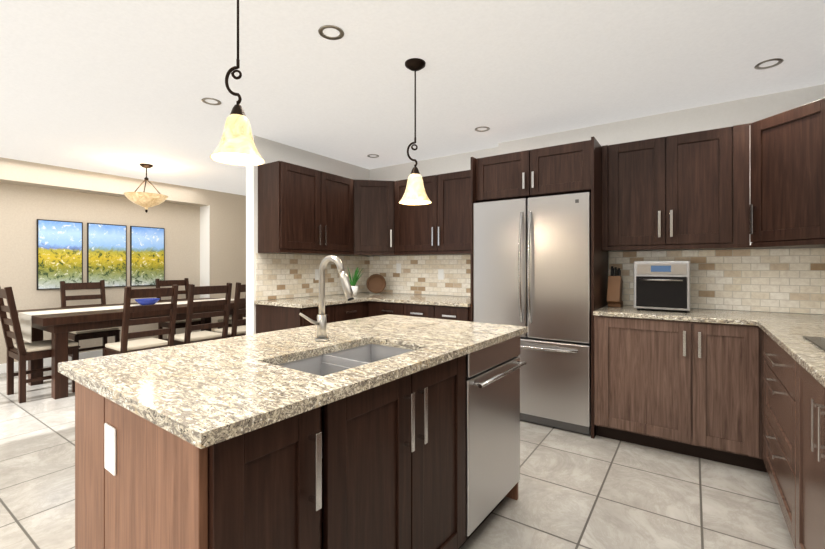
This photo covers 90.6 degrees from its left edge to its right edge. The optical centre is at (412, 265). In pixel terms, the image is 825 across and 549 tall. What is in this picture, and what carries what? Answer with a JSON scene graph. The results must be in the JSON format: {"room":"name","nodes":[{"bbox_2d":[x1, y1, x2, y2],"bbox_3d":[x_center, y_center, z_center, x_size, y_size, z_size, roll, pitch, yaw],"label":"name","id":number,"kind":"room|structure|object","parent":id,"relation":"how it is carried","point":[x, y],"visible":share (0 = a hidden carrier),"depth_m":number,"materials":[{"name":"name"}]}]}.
{"room":"kitchen","nodes":[
{"label":"kitchen","id":0,"kind":"room"},
{"bbox_2d":[0,157,245,363],"bbox_3d":[-4.838,0.020,4.417,0.383,2.440,7.200,0,0,35],"label":"wall","id":1,"kind":"structure","parent":0,"point":[205,237],"depth_m":5.54,"materials":[{"name":"beige paint"}]},
{"bbox_2d":[0,350,102,373],"bbox_3d":[-5.164,1.185,4.091,0.014,0.110,6.095,0,0,34],"label":"baseboard","id":2,"kind":"structure","parent":1,"relation":"attached to","point":[82,355],"depth_m":5.05,"materials":[{"name":"white"}]},
{"bbox_2d":[37,219,82,289],"bbox_3d":[-4.435,-0.140,5.141,0.024,0.860,0.450,0,0,35],"label":"picture frame","id":3,"kind":"object","parent":1,"relation":"attached to","point":[59,251],"visible":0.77,"depth_m":5.12,"materials":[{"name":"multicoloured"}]},
{"bbox_2d":[87,223,126,286],"bbox_3d":[-4.152,-0.140,5.553,0.024,0.860,0.450,0,0,35],"label":"picture frame","id":4,"kind":"object","parent":1,"relation":"attached to","point":[107,253],"visible":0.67,"depth_m":5.54,"materials":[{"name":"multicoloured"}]},
{"bbox_2d":[130,226,164,285],"bbox_3d":[-3.868,-0.140,5.965,0.024,0.860,0.450,0,0,35],"label":"picture frame","id":5,"kind":"object","parent":1,"relation":"attached to","point":[147,256],"visible":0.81,"depth_m":5.94,"materials":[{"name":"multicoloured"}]},
{"bbox_2d":[246,135,368,334],"bbox_3d":[-0.899,0.020,4.659,0.120,2.440,2.140,0,0,35],"label":"wall","id":6,"kind":"structure","parent":0,"point":[269,151],"depth_m":3.81,"materials":[{"name":"paint"}]},
{"bbox_2d":[258,161,353,255],"bbox_3d":[-0.991,-0.525,4.083,0.378,0.810,1.008,0,0,35],"label":"upper cabinet","id":7,"kind":"object","parent":6,"relation":"attached to","point":[305,210],"depth_m":3.81,"materials":[{"name":"brown wood"}]},
{"bbox_2d":[256,253,367,300],"bbox_3d":[-0.990,0.100,4.412,0.008,0.436,1.590,0,0,34],"label":"backsplash","id":8,"kind":"structure","parent":6,"relation":"attached to","point":[279,276],"depth_m":4.15,"materials":[{"name":"tile"}]},
{"bbox_2d":[315,269,318,279],"bbox_3d":[-1.016,0.092,4.362,0.003,0.115,0.070,0,0,35],"label":"outlet","id":9,"kind":"object","parent":8,"relation":"attached to","point":[316,274],"visible":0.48,"depth_m":4.36,"materials":[{"name":"white plastic"}]},
{"bbox_2d":[354,180,389,255],"bbox_3d":[-0.478,-0.525,4.606,0.631,0.810,0.706,0,0,35],"label":"upper cabinet","id":10,"kind":"object","parent":6,"relation":"attached to","point":[371,197],"depth_m":4.41,"materials":[{"name":"brown wood"}]},
{"bbox_2d":[0,366,794,548],"bbox_3d":[-2.101,1.290,2.536,8.465,0.100,7.200,0,0,35],"label":"floor","id":11,"kind":"structure","parent":0,"point":[576,490],"depth_m":2.20,"materials":[{"name":"tile"}]},
{"bbox_2d":[0,287,79,402],"bbox_3d":[-3.630,0.712,3.951,0.450,1.056,0.540,0,0,35],"label":"chair","id":12,"kind":"object","parent":11,"relation":"on","point":[21,351],"visible":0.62,"depth_m":3.80,"materials":[{"name":"brown wood"}]},
{"bbox_2d":[60,280,119,359],"bbox_3d":[-3.984,0.712,5.043,0.540,1.056,0.450,0,0,35],"label":"chair","id":13,"kind":"object","parent":11,"relation":"on","point":[77,336],"visible":0.48,"depth_m":5.03,"materials":[{"name":"brown wood"}]},
{"bbox_2d":[17,298,245,398],"bbox_3d":[-3.130,0.815,4.821,1.080,0.850,2.156,0,0,35],"label":"dining table","id":14,"kind":"object","parent":11,"relation":"on","point":[59,324],"visible":0.71,"depth_m":4.04,"materials":[{"name":"brown wood"}]},
{"bbox_2d":[103,285,177,355],"bbox_3d":[-2.662,0.712,4.001,0.540,1.056,0.450,0,0,35],"label":"chair","id":15,"kind":"object","parent":11,"relation":"on","point":[124,345],"visible":0.54,"depth_m":3.89,"materials":[{"name":"brown wood"}]},
{"bbox_2d":[155,278,200,339],"bbox_3d":[-3.372,0.712,5.934,0.540,1.056,0.450,0,0,35],"label":"chair","id":16,"kind":"object","parent":11,"relation":"on","point":[179,323],"visible":0.27,"depth_m":5.90,"materials":[{"name":"brown wood"}]},
{"bbox_2d":[165,283,231,345],"bbox_3d":[-2.339,0.712,4.471,0.540,1.056,0.450,0,0,35],"label":"chair","id":17,"kind":"object","parent":11,"relation":"on","point":[188,336],"visible":0.54,"depth_m":4.35,"materials":[{"name":"brown wood"}]},
{"bbox_2d":[214,282,245,337],"bbox_3d":[-2.045,0.712,4.900,0.540,1.056,0.450,0,0,35],"label":"chair","id":18,"kind":"object","parent":11,"relation":"on","point":[234,330],"visible":0.27,"depth_m":4.63,"materials":[{"name":"brown wood"}]},
{"bbox_2d":[218,295,245,328],"bbox_3d":[-2.428,0.712,5.843,0.450,1.056,0.540,0,0,35],"label":"chair","id":19,"kind":"object","parent":11,"relation":"on","point":[230,321],"visible":0.08,"depth_m":5.72,"materials":[{"name":"brown wood"}]},
{"bbox_2d":[75,355,517,548],"bbox_3d":[-0.238,0.795,1.720,0.860,0.889,1.681,0,0,36],"label":"base cabinet","id":20,"kind":"object","parent":11,"relation":"on","point":[387,470],"visible":0.54,"depth_m":1.11,"materials":[{"name":"brown wood"}]},
{"bbox_2d":[58,314,527,448],"bbox_3d":[-0.282,0.335,1.747,0.955,0.030,1.700,0,0,37],"label":"countertop","id":21,"kind":"structure","parent":20,"relation":"on","point":[202,395],"depth_m":1.25,"materials":[{"name":"stone"}]},
{"bbox_2d":[299,255,353,341],"bbox_3d":[-0.348,0.137,1.665,0.216,0.366,0.137,0,0,37],"label":"faucet","id":22,"kind":"object","parent":21,"relation":"on","point":[321,322],"visible":1,"depth_m":1.72,"materials":[{"name":"silver metal"}]},
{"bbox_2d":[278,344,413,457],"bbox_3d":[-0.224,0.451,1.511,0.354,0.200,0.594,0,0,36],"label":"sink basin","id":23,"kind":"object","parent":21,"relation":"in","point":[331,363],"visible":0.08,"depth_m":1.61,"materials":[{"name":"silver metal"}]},
{"bbox_2d":[466,336,526,535],"bbox_3d":[0.204,0.746,2.059,0.577,0.779,0.560,0,0,37],"label":"dishwasher","id":24,"kind":"object","parent":20,"relation":"in","point":[492,426],"visible":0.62,"depth_m":1.86,"materials":[{"name":"grey metal"}]},
{"bbox_2d":[256,302,363,333],"bbox_3d":[-0.972,0.795,3.890,0.628,0.888,0.750,0,0,35],"label":"base cabinet","id":25,"kind":"object","parent":11,"relation":"on","point":[269,318],"depth_m":3.64,"materials":[{"name":"brown wood"}]},
{"bbox_2d":[254,292,470,307],"bbox_3d":[-0.275,0.335,3.913,1.751,0.030,1.618,0,0,35],"label":"countertop","id":26,"kind":"structure","parent":25,"relation":"on","point":[423,299],"depth_m":3.90,"materials":[{"name":"stone"}]},
{"bbox_2d":[347,266,361,295],"bbox_3d":[-0.615,0.161,4.418,0.233,0.316,0.232,0,0,35],"label":"potted plant","id":27,"kind":"object","parent":26,"relation":"on","point":[353,282],"visible":0.85,"depth_m":4.38,"materials":[{"name":"green plant"}]},
{"bbox_2d":[366,274,385,292],"bbox_3d":[-0.415,0.202,4.666,0.180,0.220,0.150,0,0,35],"label":"plate","id":28,"kind":"object","parent":26,"relation":"on","point":[375,283],"visible":1,"depth_m":4.67,"materials":[{"name":"brown wood"}]},
{"bbox_2d":[368,301,439,318],"bbox_3d":[0.108,0.795,4.178,0.866,0.888,0.748,0,0,35],"label":"base cabinet","id":29,"kind":"object","parent":11,"relation":"on","point":[375,308],"depth_m":3.86,"materials":[{"name":"brown wood"}]},
{"bbox_2d":[440,306,470,321],"bbox_3d":[0.521,0.795,3.894,0.420,0.888,0.748,0,0,35],"label":"base cabinet","id":30,"kind":"object","parent":11,"relation":"on","point":[446,312],"depth_m":3.54,"materials":[{"name":"brown wood"}]},
{"bbox_2d":[473,192,590,434],"bbox_3d":[1.047,0.345,3.421,0.928,1.765,0.676,0,0,35],"label":"refrigerator","id":31,"kind":"object","parent":11,"relation":"on","point":[532,264],"visible":0.73,"depth_m":3.12,"materials":[{"name":"grey metal"}]},
{"bbox_2d":[471,137,607,438],"bbox_3d":[1.070,0.155,3.455,0.980,2.170,0.608,0,0,35],"label":"tall cabinet","id":32,"kind":"object","parent":11,"relation":"on","point":[575,167],"visible":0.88,"depth_m":3.17,"materials":[{"name":"brown wood"}]},
{"bbox_2d":[594,315,709,459],"bbox_3d":[1.739,0.795,2.984,0.651,0.888,0.628,0,0,35],"label":"base cabinet","id":33,"kind":"object","parent":11,"relation":"on","point":[652,376],"depth_m":2.71,"materials":[{"name":"brown wood"}]},
{"bbox_2d":[593,305,752,324],"bbox_3d":[1.820,0.335,2.910,0.870,0.030,0.657,0,0,34],"label":"countertop","id":34,"kind":"structure","parent":33,"relation":"on","point":[738,317],"depth_m":2.75,"materials":[{"name":"stone"}]},
{"bbox_2d":[607,266,622,306],"bbox_3d":[1.595,0.161,3.212,0.090,0.317,0.208,0,0,35],"label":"knife block","id":35,"kind":"object","parent":34,"relation":"on","point":[614,289],"visible":1,"depth_m":3.17,"materials":[{"name":"brown wood"}]},
{"bbox_2d":[634,261,689,312],"bbox_3d":[1.819,0.142,2.973,0.340,0.355,0.359,0,0,35],"label":"toaster oven","id":36,"kind":"object","parent":34,"relation":"on","point":[661,285],"visible":1,"depth_m":2.85,"materials":[{"name":"silver metal"}]},
{"bbox_2d":[710,323,757,469],"bbox_3d":[2.065,0.795,2.760,0.433,0.888,0.628,0,0,35],"label":"base cabinet","id":37,"kind":"object","parent":11,"relation":"on","point":[749,396],"depth_m":2.47,"materials":[{"name":"brown wood"}]},
{"bbox_2d":[749,311,824,387],"bbox_3d":[1.324,0.335,0.824,0.676,0.030,4.658,0,0,34],"label":"countertop","id":38,"kind":"structure","parent":37,"relation":"on","point":[786,332],"depth_m":1.95,"materials":[{"name":"stone"}]},
{"bbox_2d":[803,336,824,350],"bbox_3d":[1.727,0.316,1.374,0.480,0.007,0.780,0,0,35],"label":"cooktop","id":39,"kind":"object","parent":38,"relation":"in","point":[819,342],"visible":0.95,"depth_m":1.71,"materials":[{"name":"black glass"}]},
{"bbox_2d":[762,330,789,532],"bbox_3d":[1.997,0.795,1.760,0.628,0.888,0.918,0,0,35],"label":"base cabinet","id":40,"kind":"object","parent":11,"relation":"on","point":[775,361],"depth_m":1.97,"materials":[{"name":"brown wood"}]},
{"bbox_2d":[790,356,824,548],"bbox_3d":[1.474,0.795,0.999,0.628,0.888,1.073,0,0,35],"label":"base cabinet","id":41,"kind":"object","parent":11,"relation":"on","point":[807,395],"depth_m":1.49,"materials":[{"name":"brown wood"}]},
{"bbox_2d":[0,0,824,195],"bbox_3d":[-2.101,-1.250,2.536,8.465,0.100,7.200,0,0,35],"label":"ceiling","id":42,"kind":"structure","parent":0,"point":[123,88],"depth_m":2.52,"materials":[{"name":"paint"}]},
{"bbox_2d":[124,163,167,212],"bbox_3d":[-3.155,-0.915,4.838,0.446,0.570,0.446,0,0,35],"label":"dining pendant light","id":43,"kind":"object","parent":42,"relation":"hanging from","point":[146,200],"visible":1,"depth_m":4.75,"materials":[{"name":"beige glass"}]},
{"bbox_2d":[201,98,220,104],"bbox_3d":[-1.464,-1.204,2.972,0.132,0.018,0.132,0,0,35],"label":"recessed light","id":44,"kind":"object","parent":42,"relation":"in","point":[204,101],"visible":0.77,"depth_m":2.96,"materials":[{"name":"grey metal"}]},
{"bbox_2d":[210,0,264,165],"bbox_3d":[-0.673,-0.805,1.573,0.196,0.790,0.196,0,0,35],"label":"pendant light","id":45,"kind":"object","parent":42,"relation":"hanging from","point":[236,146],"visible":1,"depth_m":1.55,"materials":[{"name":"beige glass"}]},
{"bbox_2d":[318,25,343,39],"bbox_3d":[-0.417,-1.204,2.095,0.132,0.018,0.132,0,0,35],"label":"recessed light","id":46,"kind":"object","parent":42,"relation":"in","point":[323,35],"visible":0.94,"depth_m":2.09,"materials":[{"name":"grey metal"}]},
{"bbox_2d":[399,58,431,204],"bbox_3d":[0.016,-0.787,2.416,0.196,0.824,0.196,0,0,35],"label":"pendant light","id":47,"kind":"object","parent":42,"relation":"hanging from","point":[415,193],"visible":1,"depth_m":2.39,"materials":[{"name":"beige glass"}]},
{"bbox_2d":[475,127,489,131],"bbox_3d":[0.611,-1.204,3.572,0.132,0.018,0.132,0,0,35],"label":"recessed light","id":48,"kind":"object","parent":42,"relation":"in","point":[488,128],"visible":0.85,"depth_m":3.57,"materials":[{"name":"grey metal"}]},
{"bbox_2d":[754,58,783,69],"bbox_3d":[2.112,-1.204,2.419,0.132,0.018,0.132,0,0,35],"label":"recessed light","id":49,"kind":"object","parent":42,"relation":"in","point":[780,60],"visible":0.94,"depth_m":2.42,"materials":[{"name":"grey metal"}]},
{"bbox_2d":[369,84,824,314],"bbox_3d":[1.213,0.020,3.862,4.505,2.440,0.220,0,0,35],"label":"wall","id":50,"kind":"structure","parent":0,"point":[728,114],"depth_m":3.28,"materials":[{"name":"paint"}]},
{"bbox_2d":[368,255,470,295],"bbox_3d":[0.181,0.100,4.576,1.751,0.436,0.008,0,0,34],"label":"backsplash","id":51,"kind":"structure","parent":50,"relation":"attached to","point":[419,274],"depth_m":4.60,"materials":[{"name":"tile"}]},
{"bbox_2d":[396,263,400,272],"bbox_3d":[-0.162,0.028,4.805,0.070,0.115,0.003,0,0,35],"label":"outlet","id":52,"kind":"object","parent":51,"relation":"attached to","point":[398,267],"visible":1,"depth_m":4.80,"materials":[{"name":"white plastic"}]},
{"bbox_2d":[438,269,443,279],"bbox_3d":[0.312,0.092,4.479,0.070,0.115,0.003,0,0,35],"label":"outlet","id":53,"kind":"object","parent":51,"relation":"attached to","point":[440,274],"visible":1,"depth_m":4.48,"materials":[{"name":"white plastic"}]},
{"bbox_2d":[390,170,470,255],"bbox_3d":[0.312,-0.525,4.262,1.181,0.810,0.378,0,0,35],"label":"upper cabinet","id":54,"kind":"object","parent":50,"relation":"attached to","point":[442,226],"depth_m":4.15,"materials":[{"name":"brown wood"}]},
{"bbox_2d":[602,124,745,251],"bbox_3d":[1.933,-0.525,3.002,0.951,0.810,0.378,0,0,35],"label":"upper cabinet","id":55,"kind":"object","parent":50,"relation":"attached to","point":[687,191],"depth_m":2.88,"materials":[{"name":"brown wood"}]},
{"bbox_2d":[746,100,824,248],"bbox_3d":[2.465,-0.525,2.468,0.658,0.810,0.656,0,0,35],"label":"upper cabinet","id":56,"kind":"object","parent":50,"relation":"attached to","point":[759,184],"depth_m":2.46,"materials":[{"name":"brown wood"}]},
{"bbox_3d":[1.137,0.020,-0.138,0.100,2.440,6.460,0,0,34],"label":"wall","id":57,"kind":"structure","parent":0,"visible":0},
{"bbox_2d":[609,248,824,313],"bbox_3d":[2.276,0.100,2.991,1.530,0.436,0.008,0,0,34],"label":"backsplash","id":58,"kind":"structure","parent":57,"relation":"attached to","point":[782,280],"depth_m":2.91,"materials":[{"name":"tile"}]},
{"bbox_2d":[818,98,824,245],"bbox_3d":[2.152,-0.525,1.765,0.378,0.810,0.978,0,0,35],"label":"upper cabinet","id":59,"kind":"object","parent":57,"relation":"attached to","point":[821,103],"depth_m":2.26,"materials":[{"name":"brown wood"}]}
]}

